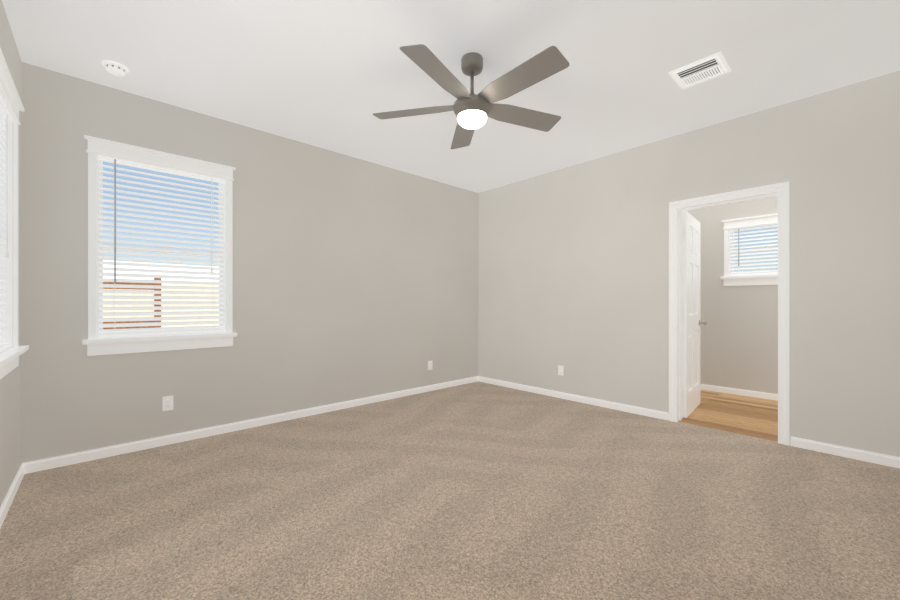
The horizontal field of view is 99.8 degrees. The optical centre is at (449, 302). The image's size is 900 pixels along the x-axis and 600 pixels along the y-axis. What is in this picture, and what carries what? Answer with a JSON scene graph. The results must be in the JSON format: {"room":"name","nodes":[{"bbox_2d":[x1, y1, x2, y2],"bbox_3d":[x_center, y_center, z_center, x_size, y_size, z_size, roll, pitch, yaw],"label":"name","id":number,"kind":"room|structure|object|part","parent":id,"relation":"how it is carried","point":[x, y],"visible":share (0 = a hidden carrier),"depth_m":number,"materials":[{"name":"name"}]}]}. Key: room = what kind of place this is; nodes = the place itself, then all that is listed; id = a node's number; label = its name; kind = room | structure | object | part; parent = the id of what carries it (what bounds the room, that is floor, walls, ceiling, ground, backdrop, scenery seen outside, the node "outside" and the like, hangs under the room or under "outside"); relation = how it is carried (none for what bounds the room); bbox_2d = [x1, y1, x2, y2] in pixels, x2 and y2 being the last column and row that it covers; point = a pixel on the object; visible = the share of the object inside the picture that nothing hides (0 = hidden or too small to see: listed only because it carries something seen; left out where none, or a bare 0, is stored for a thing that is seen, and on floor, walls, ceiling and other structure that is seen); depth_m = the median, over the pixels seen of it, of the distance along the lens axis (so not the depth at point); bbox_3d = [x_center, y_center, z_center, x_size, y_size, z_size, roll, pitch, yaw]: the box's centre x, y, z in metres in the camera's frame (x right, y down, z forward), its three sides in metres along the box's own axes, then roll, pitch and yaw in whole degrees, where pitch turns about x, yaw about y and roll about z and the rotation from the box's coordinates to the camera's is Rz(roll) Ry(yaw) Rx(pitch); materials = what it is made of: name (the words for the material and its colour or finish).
{"room":"empty bedroom","nodes":[
{"label":"empty bedroom","id":0,"kind":"room"},
{"bbox_2d":[0,0,21,506],"bbox_3d":[-1.415,-0.233,0.865,0.140,2.740,4.370,0,0,-43],"label":"wall","id":1,"kind":"structure","parent":0,"point":[10,423],"depth_m":2.25,"materials":[{"name":"paint"}]},
{"bbox_2d":[0,462,27,528],"bbox_3d":[-1.405,1.100,0.969,0.014,0.074,4.170,0,0,-43],"label":"baseboard","id":2,"kind":"structure","parent":1,"relation":"attached to","point":[23,469],"depth_m":2.18,"materials":[{"name":"white wood"}]},
{"bbox_2d":[0,48,28,378],"bbox_3d":[-2.037,-0.407,1.597,0.179,1.576,1.890,0,0,-43],"label":"window","id":3,"kind":"structure","parent":1,"relation":"in","point":[9,358],"depth_m":2.24,"materials":[{"name":"white wood"}]},
{"bbox_3d":[-2.354,-0.419,1.928,0.052,1.303,0.647,0,0,-43],"label":"blind cord","id":4,"kind":"part","parent":3,"relation":"part of","materials":[{"name":"white plastic"}]},
{"bbox_2d":[0,95,11,348],"bbox_3d":[-2.347,-0.432,1.930,0.060,1.360,0.816,0,0,-43],"label":"window blind","id":5,"kind":"object","parent":3,"relation":"attached to","point":[4,112],"visible":0.83,"depth_m":2.17,"materials":[{"name":"white"}]},
{"bbox_3d":[-2.538,-0.668,2.172,0.015,0.817,0.016,0,0,-43],"label":"blind lift cord","id":6,"kind":"part","parent":3,"relation":"part of","materials":[{"name":"white plastic"}]},
{"bbox_2d":[22,62,477,462],"bbox_3d":[-1.265,-0.233,4.072,4.710,2.740,0.140,0,0,-43],"label":"wall","id":7,"kind":"structure","parent":0,"point":[354,278],"depth_m":3.50,"materials":[{"name":"paint"}]},
{"bbox_2d":[82,135,236,355],"bbox_3d":[-2.298,-0.407,3.076,0.980,1.576,0.194,0,0,-43],"label":"window","id":8,"kind":"structure","parent":7,"relation":"in","point":[97,345],"depth_m":2.97,"materials":[{"name":"white wood"}]},
{"bbox_3d":[-2.344,-0.430,3.126,0.840,1.385,0.058,0,0,-43],"label":"window sash","id":9,"kind":"part","parent":8,"relation":"part of","materials":[{"name":"white plastic"}]},
{"bbox_3d":[-2.344,-0.436,3.126,0.772,1.321,0.028,0,0,-43],"label":"glass","id":10,"kind":"part","parent":8,"relation":"part of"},
{"bbox_2d":[98,155,224,336],"bbox_3d":[-2.294,-0.432,3.071,0.816,1.360,0.060,0,0,-43],"label":"window blind","id":11,"kind":"object","parent":8,"relation":"attached to","point":[167,330],"visible":0.94,"depth_m":3.04,"materials":[{"name":"white plastic"}]},
{"bbox_2d":[114,159,115,282],"bbox_3d":[-2.510,-0.612,2.841,0.012,0.930,0.012,0,0,-43],"label":"blind wand","id":12,"kind":"object","parent":11,"relation":"hanging from","point":[114,220],"visible":0.98,"depth_m":2.84,"materials":[{"name":"grey plastic"}]},
{"bbox_3d":[-2.296,-0.419,3.078,0.647,1.303,0.052,0,0,-43],"label":"blind cord","id":13,"kind":"part","parent":8,"relation":"part of","materials":[{"name":"white plastic"}]},
{"bbox_3d":[-2.052,-0.668,3.263,0.016,0.817,0.015,0,0,-43],"label":"blind lift cord","id":14,"kind":"part","parent":8,"relation":"part of","materials":[{"name":"white fabric"}]},
{"bbox_2d":[162,396,172,410],"bbox_3d":[-2.267,0.807,3.046,0.070,0.115,0.008,0,0,-43],"label":"electrical outlet","id":15,"kind":"object","parent":7,"relation":"attached to","point":[167,403],"visible":1,"depth_m":3.04,"materials":[{"name":"white plastic"}]},
{"bbox_2d":[28,376,479,472],"bbox_3d":[-1.212,1.100,4.015,4.430,0.074,0.014,0,0,-43],"label":"baseboard","id":16,"kind":"structure","parent":7,"relation":"attached to","point":[124,448],"depth_m":3.25,"materials":[{"name":"white wood"}]},
{"bbox_2d":[428,361,431,369],"bbox_3d":[-0.255,0.807,4.903,0.070,0.115,0.008,0,0,-43],"label":"electrical outlet","id":17,"kind":"object","parent":7,"relation":"attached to","point":[429,365],"visible":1,"depth_m":4.90,"materials":[{"name":"white plastic"}]},
{"bbox_2d":[0,381,899,599],"bbox_3d":[0.177,1.197,2.429,4.600,0.120,4.510,0,0,-43],"label":"floor","id":18,"kind":"structure","parent":0,"point":[477,490],"depth_m":2.04,"materials":[{"name":"beige carpet"}]},
{"bbox_2d":[2,0,899,192],"bbox_3d":[0.949,-1.663,2.971,6.470,0.120,4.760,0,0,-43],"label":"ceiling","id":19,"kind":"structure","parent":0,"point":[333,75],"depth_m":2.50,"materials":[{"name":"paint"}]},
{"bbox_2d":[102,60,128,76],"bbox_3d":[-2.269,-1.582,2.573,0.136,0.043,0.136,0,0,-43],"label":"smoke detector","id":20,"kind":"object","parent":19,"relation":"attached to","point":[115,68],"visible":1,"depth_m":2.55,"materials":[{"name":"white plastic"}]},
{"bbox_2d":[373,44,569,148],"bbox_3d":[0.171,-1.382,2.459,1.321,0.442,1.270,0,0,-43],"label":"ceiling fan","id":21,"kind":"object","parent":19,"relation":"hanging from","point":[472,111],"visible":1,"depth_m":2.39,"materials":[{"name":"silver metal"}]},
{"bbox_3d":[0.145,-1.413,2.492,0.248,0.380,0.248,0,0,-43],"label":"motor","id":22,"kind":"part","parent":21,"relation":"part of","materials":[{"name":"silver metal"}]},
{"bbox_3d":[0.145,-1.194,2.492,0.194,0.066,0.194,0,0,-43],"label":"globe","id":23,"kind":"part","parent":21,"relation":"part of"},
{"bbox_2d":[669,52,730,89],"bbox_3d":[1.733,-1.596,2.630,0.300,0.018,0.300,0,0,-43],"label":"ceiling vent","id":24,"kind":"object","parent":19,"relation":"in","point":[703,70],"visible":1,"depth_m":2.61,"materials":[{"name":"white metal"}]},
{"bbox_2d":[478,70,899,456],"bbox_3d":[1.944,-0.233,3.964,0.140,2.740,4.370,0,0,-43],"label":"wall","id":25,"kind":"structure","parent":0,"point":[573,270],"depth_m":3.46,"materials":[{"name":"paint"}]},
{"bbox_2d":[558,365,563,375],"bbox_3d":[1.323,0.807,4.528,0.008,0.115,0.070,0,0,-43],"label":"electrical outlet","id":26,"kind":"object","parent":25,"relation":"attached to","point":[560,370],"visible":1,"depth_m":4.52,"materials":[{"name":"white plastic"}]},
{"bbox_2d":[480,376,668,419],"bbox_3d":[1.270,1.100,4.581,0.014,0.074,2.488,0,0,-43],"label":"baseboard","id":27,"kind":"structure","parent":25,"relation":"attached to","point":[592,401],"depth_m":4.30,"materials":[{"name":"white wood"}]},
{"bbox_2d":[683,211,706,417],"bbox_3d":[2.541,0.113,3.981,0.174,2.024,0.753,0,0,42],"label":"door","id":28,"kind":"structure","parent":25,"relation":"in","point":[691,313],"depth_m":3.88,"materials":[{"name":"white wood"}]},
{"bbox_3d":[2.541,0.117,3.981,0.173,1.690,0.752,0,0,42],"label":"door hardware","id":29,"kind":"part","parent":28,"relation":"part of","materials":[{"name":"silver metal"}]},
{"bbox_2d":[669,182,789,445],"bbox_3d":[2.470,0.085,3.395,0.178,2.105,0.870,0,0,-43],"label":"door frame","id":30,"kind":"structure","parent":25,"relation":"attached to","point":[782,189],"depth_m":3.30,"materials":[{"name":"white wood"}]},
{"bbox_2d":[791,436,899,468],"bbox_3d":[2.983,1.100,2.724,0.014,0.074,0.798,0,0,-43],"label":"baseboard","id":31,"kind":"structure","parent":25,"relation":"attached to","point":[877,458],"depth_m":2.78,"materials":[{"name":"white wood"}]},
{"bbox_2d":[687,197,777,393],"bbox_3d":[3.675,-0.233,4.684,0.140,2.740,3.580,0,0,-43],"label":"wall","id":32,"kind":"structure","parent":0,"point":[739,340],"depth_m":4.73,"materials":[{"name":"paint"}]},
{"bbox_2d":[700,384,777,400],"bbox_3d":[3.618,1.100,4.631,0.014,0.074,3.300,0,0,-43],"label":"baseboard","id":33,"kind":"structure","parent":32,"relation":"attached to","point":[757,394],"depth_m":4.66,"materials":[{"name":"white wood"}]},
{"bbox_2d":[720,213,777,285],"bbox_3d":[3.801,-0.627,4.501,0.194,0.826,0.940,0,0,-43],"label":"window","id":34,"kind":"structure","parent":32,"relation":"in","point":[731,277],"depth_m":4.62,"materials":[{"name":"white wood"}]},
{"bbox_2d":[729,216,777,275],"bbox_3d":[3.797,-0.652,4.497,0.060,0.610,0.776,0,0,-43],"label":"blind","id":35,"kind":"object","parent":34,"relation":"attached to","point":[768,221],"depth_m":4.61,"materials":[{"name":"white plastic"}]},
{"bbox_3d":[3.851,-0.656,4.547,0.028,0.571,0.732,0,0,-43],"label":"glass","id":36,"kind":"part","parent":34,"relation":"part of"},
{"label":"outside","id":37,"kind":"structure","parent":0,"visible":0},
{"bbox_3d":[0.002,1.512,6.806,70.000,0.150,70.000,0,0,-43],"label":"ground","id":38,"kind":"structure","parent":37,"visible":0},
{"bbox_2d":[103,278,160,328],"bbox_3d":[-7.474,0.507,3.819,7.290,1.860,0.090,0,0,-43],"label":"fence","id":39,"kind":"object","parent":38,"relation":"on","point":[137,289],"depth_m":6.10,"materials":[{"name":"brown wood"}]},
{"bbox_2d":[103,278,153,317],"bbox_3d":[-7.497,0.512,3.871,7.238,1.790,0.018,0,0,-43],"label":"picket","id":40,"kind":"object","parent":39,"relation":"attached to","point":[127,305],"depth_m":6.03,"materials":[{"name":"beige wood"}]},
{"bbox_2d":[103,260,218,326],"bbox_3d":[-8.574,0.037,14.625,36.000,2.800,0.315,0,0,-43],"label":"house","id":41,"kind":"structure","parent":38,"relation":"on","point":[138,267],"depth_m":13.09,"materials":[{"name":"white"}]},
{"bbox_2d":[149,283,218,326],"bbox_3d":[-5.768,0.477,10.201,26.124,1.920,0.058,0,0,-43],"label":"fence","id":42,"kind":"object","parent":38,"relation":"on","point":[188,305],"depth_m":9.48,"materials":[{"name":"beige wood"}]},
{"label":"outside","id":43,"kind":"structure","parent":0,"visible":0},
{"bbox_2d":[678,390,777,441],"bbox_3d":[3.039,1.197,4.097,1.870,0.120,3.580,0,0,-43],"label":"floor","id":44,"kind":"structure","parent":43,"point":[747,415],"depth_m":3.83,"materials":[{"name":"brown wood"}]}
]}

